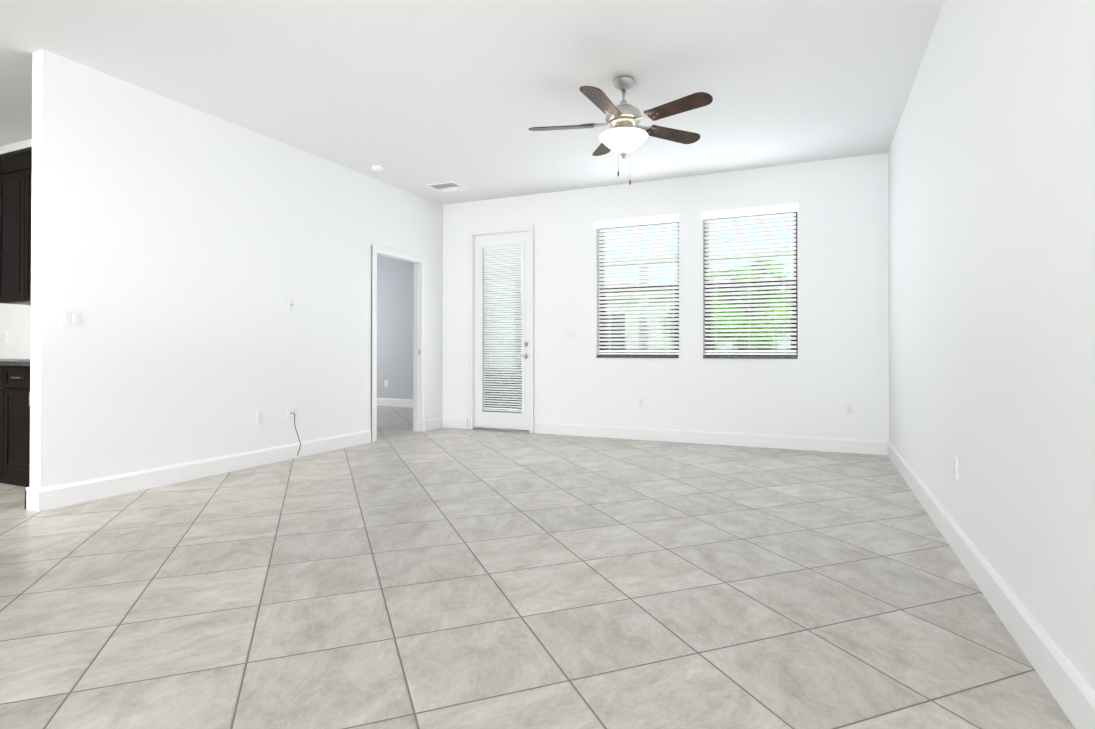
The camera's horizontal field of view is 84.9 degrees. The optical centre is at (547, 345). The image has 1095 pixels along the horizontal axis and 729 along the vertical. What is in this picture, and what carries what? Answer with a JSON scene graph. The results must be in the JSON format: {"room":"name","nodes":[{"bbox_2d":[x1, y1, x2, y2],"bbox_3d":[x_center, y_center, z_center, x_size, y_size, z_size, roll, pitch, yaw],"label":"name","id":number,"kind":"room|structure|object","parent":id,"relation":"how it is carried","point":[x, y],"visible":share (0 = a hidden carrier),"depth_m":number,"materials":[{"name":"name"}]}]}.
{"room":"empty living room","nodes":[
{"label":"empty living room","id":0,"kind":"room"},
{"bbox_2d":[0,139,31,358],"bbox_3d":[-4.805,-0.393,5.442,4.265,2.850,0.115,0,0,24],"label":"wall","id":1,"kind":"structure","parent":0,"point":[15,321],"depth_m":5.35,"materials":[{"name":"white paint"}]},
{"bbox_2d":[0,331,7,343],"bbox_3d":[-4.924,-0.068,5.424,0.116,0.114,0.009,0,0,24],"label":"electrical outlet","id":2,"kind":"object","parent":1,"relation":"attached to","point":[3,337],"visible":1,"depth_m":5.42,"materials":[{"name":"white plastic"}]},
{"bbox_2d":[0,163,30,304],"bbox_3d":[-4.201,-0.877,4.928,0.452,1.070,0.327,0,0,24],"label":"upper cabinet","id":3,"kind":"object","parent":1,"relation":"attached to","point":[15,216],"depth_m":4.77,"materials":[{"name":"brown wood"}]},
{"bbox_2d":[28,163,31,302],"bbox_3d":[-3.682,-0.879,4.695,0.902,1.070,0.327,0,0,24],"label":"upper cabinet","id":4,"kind":"object","parent":1,"relation":"attached to","point":[29,164],"depth_m":4.68,"materials":[{"name":"brown wood"}]},
{"bbox_2d":[30,50,520,488],"bbox_3d":[-1.830,-0.443,6.733,0.115,2.970,6.600,0,0,24],"label":"wall","id":5,"kind":"structure","parent":0,"point":[181,253],"depth_m":4.57,"materials":[{"name":"white paint"}]},
{"bbox_2d":[25,487,38,510],"bbox_3d":[-3.186,0.951,3.705,0.131,0.135,0.016,0,0,24],"label":"baseboard","id":6,"kind":"structure","parent":5,"relation":"attached to","point":[31,498],"depth_m":3.70,"materials":[{"name":"white"}]},
{"bbox_2d":[60,309,80,327],"bbox_3d":[-3.052,-0.171,3.838,0.013,0.114,0.116,0,0,24],"label":"light switch","id":7,"kind":"object","parent":5,"relation":"attached to","point":[70,318],"visible":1,"depth_m":3.83,"materials":[{"name":"white plastic"}]},
{"bbox_2d":[37,430,370,511],"bbox_3d":[-2.508,0.962,5.042,0.016,0.135,3.011,0,0,24],"label":"baseboard","id":8,"kind":"structure","parent":5,"relation":"attached to","point":[53,497],"depth_m":4.49,"materials":[{"name":"white wood"}]},
{"bbox_2d":[257,412,263,425],"bbox_3d":[-2.467,0.630,5.147,0.009,0.114,0.070,0,0,24],"label":"outlet","id":9,"kind":"object","parent":5,"relation":"attached to","point":[260,418],"visible":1,"depth_m":5.14,"materials":[{"name":"white plastic"}]},
{"bbox_2d":[288,298,294,310],"bbox_3d":[-2.328,-0.368,5.454,0.018,0.114,0.070,0,0,24],"label":"outlet","id":10,"kind":"object","parent":5,"relation":"attached to","point":[291,304],"visible":1,"depth_m":5.45,"materials":[{"name":"white plastic"}]},
{"bbox_2d":[287,406,300,455],"bbox_3d":[-2.299,0.787,5.455,0.063,0.453,0.116,0,0,24],"label":"cable wall plate","id":11,"kind":"object","parent":5,"relation":"attached to","point":[292,412],"visible":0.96,"depth_m":5.46,"materials":[{"name":"white plastic"}]},
{"bbox_2d":[371,245,425,441],"bbox_3d":[-1.743,-0.018,6.905,0.136,2.124,0.968,0,0,24],"label":"door frame","id":12,"kind":"structure","parent":5,"relation":"attached to","point":[376,249],"depth_m":7.26,"materials":[{"name":"white"}]},
{"bbox_2d":[426,417,442,430],"bbox_3d":[-1.415,0.981,7.489,0.016,0.135,0.349,0,0,24],"label":"baseboard","id":13,"kind":"structure","parent":5,"relation":"attached to","point":[434,423],"depth_m":7.48,"materials":[{"name":"white wood"}]},
{"bbox_2d":[377,248,520,398],"bbox_3d":[-2.471,-0.353,10.524,4.380,2.850,0.200,0,0,24],"label":"wall","id":14,"kind":"structure","parent":0,"point":[395,311],"depth_m":10.50,"materials":[{"name":"grey paint"}]},
{"bbox_2d":[377,398,412,406],"bbox_3d":[-2.607,1.004,10.455,4.180,0.135,0.016,0,0,24],"label":"baseboard","id":15,"kind":"structure","parent":14,"relation":"attached to","point":[395,402],"depth_m":10.47,"materials":[{"name":"white"}]},
{"bbox_2d":[0,0,943,228],"bbox_3d":[-2.518,-1.887,4.314,9.972,0.120,11.800,0,0,24],"label":"ceiling","id":16,"kind":"structure","parent":0,"point":[416,97],"depth_m":4.03,"materials":[{"name":"white paint"}]},
{"bbox_2d":[370,165,383,171],"bbox_3d":[-1.729,-1.790,6.087,0.136,0.046,0.136,0,0,24],"label":"smoke detector","id":17,"kind":"object","parent":16,"relation":"attached to","point":[377,168],"visible":0.98,"depth_m":6.05,"materials":[{"name":"white plastic"}]},
{"bbox_2d":[426,181,469,192],"bbox_3d":[-1.131,-1.801,6.832,0.360,0.012,0.360,0,0,24],"label":"ceiling vent","id":18,"kind":"object","parent":16,"relation":"in","point":[449,186],"visible":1,"depth_m":6.82,"materials":[{"name":"white metal"}]},
{"bbox_2d":[528,75,712,184],"bbox_3d":[0.498,-1.457,4.080,1.272,0.743,1.229,0,0,24],"label":"ceiling fan","id":19,"kind":"object","parent":16,"relation":"hanging from","point":[627,133],"visible":1,"depth_m":4.04,"materials":[{"name":"brown wood"}]},
{"bbox_2d":[0,406,1074,728],"bbox_3d":[-2.518,1.063,4.290,9.972,0.080,11.800,0,0,24],"label":"floor","id":20,"kind":"structure","parent":0,"point":[400,575],"depth_m":2.38,"materials":[{"name":"tile"}]},
{"bbox_2d":[0,367,7,482],"bbox_3d":[-4.195,0.589,4.764,0.974,0.874,0.597,0,0,24],"label":"base cabinet","id":21,"kind":"object","parent":20,"relation":"on","point":[3,370],"depth_m":4.32,"materials":[{"name":"brown wood"}]},
{"bbox_2d":[4,367,29,486],"bbox_3d":[-3.431,0.587,4.423,0.919,0.874,0.597,0,0,24],"label":"base cabinet","id":22,"kind":"object","parent":20,"relation":"on","point":[14,421],"depth_m":4.25,"materials":[{"name":"brown wood"}]},
{"bbox_2d":[0,359,29,366],"bbox_3d":[-4.012,0.134,4.671,2.180,0.033,0.625,0,0,24],"label":"countertop","id":23,"kind":"structure","parent":22,"relation":"on","point":[3,362],"depth_m":4.25,"materials":[{"name":"grey stone"}]},
{"bbox_2d":[442,153,888,441],"bbox_3d":[1.005,-0.383,6.737,5.287,2.850,0.200,0,0,24],"label":"wall","id":24,"kind":"structure","parent":0,"point":[827,375],"depth_m":6.35,"materials":[{"name":"white paint"}]},
{"bbox_2d":[443,417,467,428],"bbox_3d":[-1.167,0.982,7.578,0.364,0.135,0.016,0,0,24],"label":"baseboard","id":25,"kind":"structure","parent":24,"relation":"attached to","point":[455,422],"depth_m":7.57,"materials":[{"name":"white"}]},
{"bbox_2d":[473,427,528,432],"bbox_3d":[-0.531,1.039,7.415,0.800,0.018,0.195,0,0,24],"label":"back door threshold sill","id":26,"kind":"structure","parent":24,"relation":"attached to","point":[498,429],"depth_m":7.33,"materials":[{"name":"silver metal"}]},
{"bbox_2d":[468,225,533,432],"bbox_3d":[-0.535,-0.195,7.416,0.902,2.486,0.220,0,0,24],"label":"door frame","id":27,"kind":"structure","parent":24,"relation":"attached to","point":[530,228],"depth_m":7.48,"materials":[{"name":"white wood"}]},
{"bbox_2d":[475,231,528,429],"bbox_3d":[-0.556,-0.179,7.369,0.792,2.409,0.117,0,0,24],"label":"back door","id":28,"kind":"structure","parent":24,"relation":"in","point":[491,417],"depth_m":7.39,"materials":[{"name":"white"}]},
{"bbox_2d":[596,356,678,357],"bbox_3d":[1.005,0.129,6.674,0.933,0.024,0.117,0,0,24],"label":"window sill","id":29,"kind":"structure","parent":24,"relation":"attached to","point":[637,356],"depth_m":6.62,"materials":[{"name":"stone"}]},
{"bbox_2d":[600,222,678,355],"bbox_3d":[1.042,-0.639,6.763,0.931,1.512,0.074,0,0,24],"label":"window","id":30,"kind":"structure","parent":24,"relation":"in","point":[636,307],"depth_m":6.76,"materials":[{"name":"clear glass"}]},
{"bbox_2d":[595,215,679,354],"bbox_3d":[0.997,-0.650,6.663,0.959,1.505,0.095,0,0,24],"label":"window blind","id":31,"kind":"object","parent":30,"relation":"attached to","point":[636,222],"visible":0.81,"depth_m":6.67,"materials":[{"name":"white plastic"}]},
{"bbox_2d":[638,397,644,407],"bbox_3d":[1.036,0.631,6.600,0.070,0.114,0.009,0,0,24],"label":"electrical outlet","id":32,"kind":"object","parent":24,"relation":"attached to","point":[641,402],"visible":1,"depth_m":6.60,"materials":[{"name":"white plastic"}]},
{"bbox_2d":[534,422,887,454],"bbox_3d":[1.522,0.972,6.377,3.666,0.135,0.016,0,0,24],"label":"baseboard","id":33,"kind":"structure","parent":24,"relation":"attached to","point":[861,446],"depth_m":6.24,"materials":[{"name":"white wood"}]},
{"bbox_2d":[703,356,797,358],"bbox_3d":[2.087,0.125,6.191,0.923,0.024,0.117,0,0,24],"label":"window sill","id":34,"kind":"structure","parent":24,"relation":"attached to","point":[760,357],"depth_m":6.12,"materials":[{"name":"wood"}]},
{"bbox_2d":[705,212,797,355],"bbox_3d":[2.124,-0.643,6.280,0.921,1.512,0.074,0,0,24],"label":"window","id":35,"kind":"structure","parent":24,"relation":"in","point":[796,319],"depth_m":6.24,"materials":[{"name":"clear glass"}]},
{"bbox_2d":[701,204,798,354],"bbox_3d":[2.079,-0.653,6.179,0.949,1.505,0.095,0,0,24],"label":"window blind","id":36,"kind":"object","parent":35,"relation":"attached to","point":[706,216],"visible":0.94,"depth_m":6.19,"materials":[{"name":"white plastic"}]},
{"bbox_2d":[846,404,853,415],"bbox_3d":[2.908,0.620,5.764,0.070,0.114,0.009,0,0,24],"label":"electrical outlet","id":37,"kind":"object","parent":24,"relation":"attached to","point":[849,409],"visible":1,"depth_m":5.76,"materials":[{"name":"white plastic"}]},
{"bbox_2d":[888,0,1094,691],"bbox_3d":[1.390,-0.425,1.340,0.180,2.850,9.340,0,0,24],"label":"wall","id":38,"kind":"structure","parent":0,"point":[991,213],"depth_m":2.17,"materials":[{"name":"white paint"}]},
{"bbox_2d":[954,455,957,479],"bbox_3d":[2.010,0.603,2.950,0.009,0.114,0.070,0,0,24],"label":"electrical outlet","id":39,"kind":"object","parent":38,"relation":"attached to","point":[955,467],"visible":1,"depth_m":2.94,"materials":[{"name":"white plastic"}]},
{"bbox_2d":[887,441,1094,728],"bbox_3d":[1.337,0.933,1.451,0.016,0.135,9.160,0,0,24],"label":"baseboard","id":40,"kind":"structure","parent":38,"relation":"attached to","point":[1069,688],"depth_m":2.02,"materials":[{"name":"white wood"}]},
{"label":"outside","id":41,"kind":"structure","parent":0,"visible":0},
{"bbox_3d":[19.935,1.547,43.960,120.000,0.180,83.239,0,0,24],"label":"ground","id":42,"kind":"structure","parent":41,"visible":0},
{"bbox_2d":[521,283,790,349],"bbox_3d":[11.232,-1.294,34.311,53.000,5.350,13.000,0,0,24],"label":"neighbouring house","id":43,"kind":"structure","parent":42,"relation":"on","point":[653,325],"depth_m":30.47,"materials":[{"name":"white paint"}]},
{"bbox_2d":[659,288,756,349],"bbox_3d":[2.884,0.073,10.776,1.872,2.245,1.882,0,0,24],"label":"palm tree","id":44,"kind":"object","parent":42,"relation":"on","point":[720,320],"depth_m":10.24,"materials":[{"name":"green plant"}]},
{"bbox_2d":[709,260,785,349],"bbox_3d":[3.747,-0.178,11.334,1.904,2.756,1.986,0,0,24],"label":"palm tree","id":45,"kind":"object","parent":42,"relation":"on","point":[751,278],"depth_m":10.78,"materials":[{"name":"green plant"}]},
{"bbox_2d":[722,287,790,349],"bbox_3d":[3.958,0.058,10.627,1.785,2.272,1.761,0,0,24],"label":"palm tree","id":46,"kind":"object","parent":42,"relation":"on","point":[765,320],"depth_m":10.12,"materials":[{"name":"green plant"}]},
{"bbox_3d":[-1.973,1.147,10.411,19.372,0.090,4.099,0,0,24],"label":"patio slab","id":47,"kind":"object","parent":42,"relation":"on","visible":0},
{"bbox_2d":[485,370,521,412],"bbox_3d":[-0.463,0.715,8.490,0.860,0.742,0.860,0,0,24],"label":"air conditioning unit","id":48,"kind":"object","parent":47,"relation":"on","point":[503,390],"depth_m":8.19,"materials":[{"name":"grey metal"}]},
{"bbox_2d":[521,247,793,349],"bbox_3d":[2.141,-0.225,10.280,13.000,2.650,0.200,0,0,24],"label":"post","id":49,"kind":"object","parent":47,"relation":"on","point":[677,261],"depth_m":10.42,"materials":[{"name":"white paint"}]}
]}

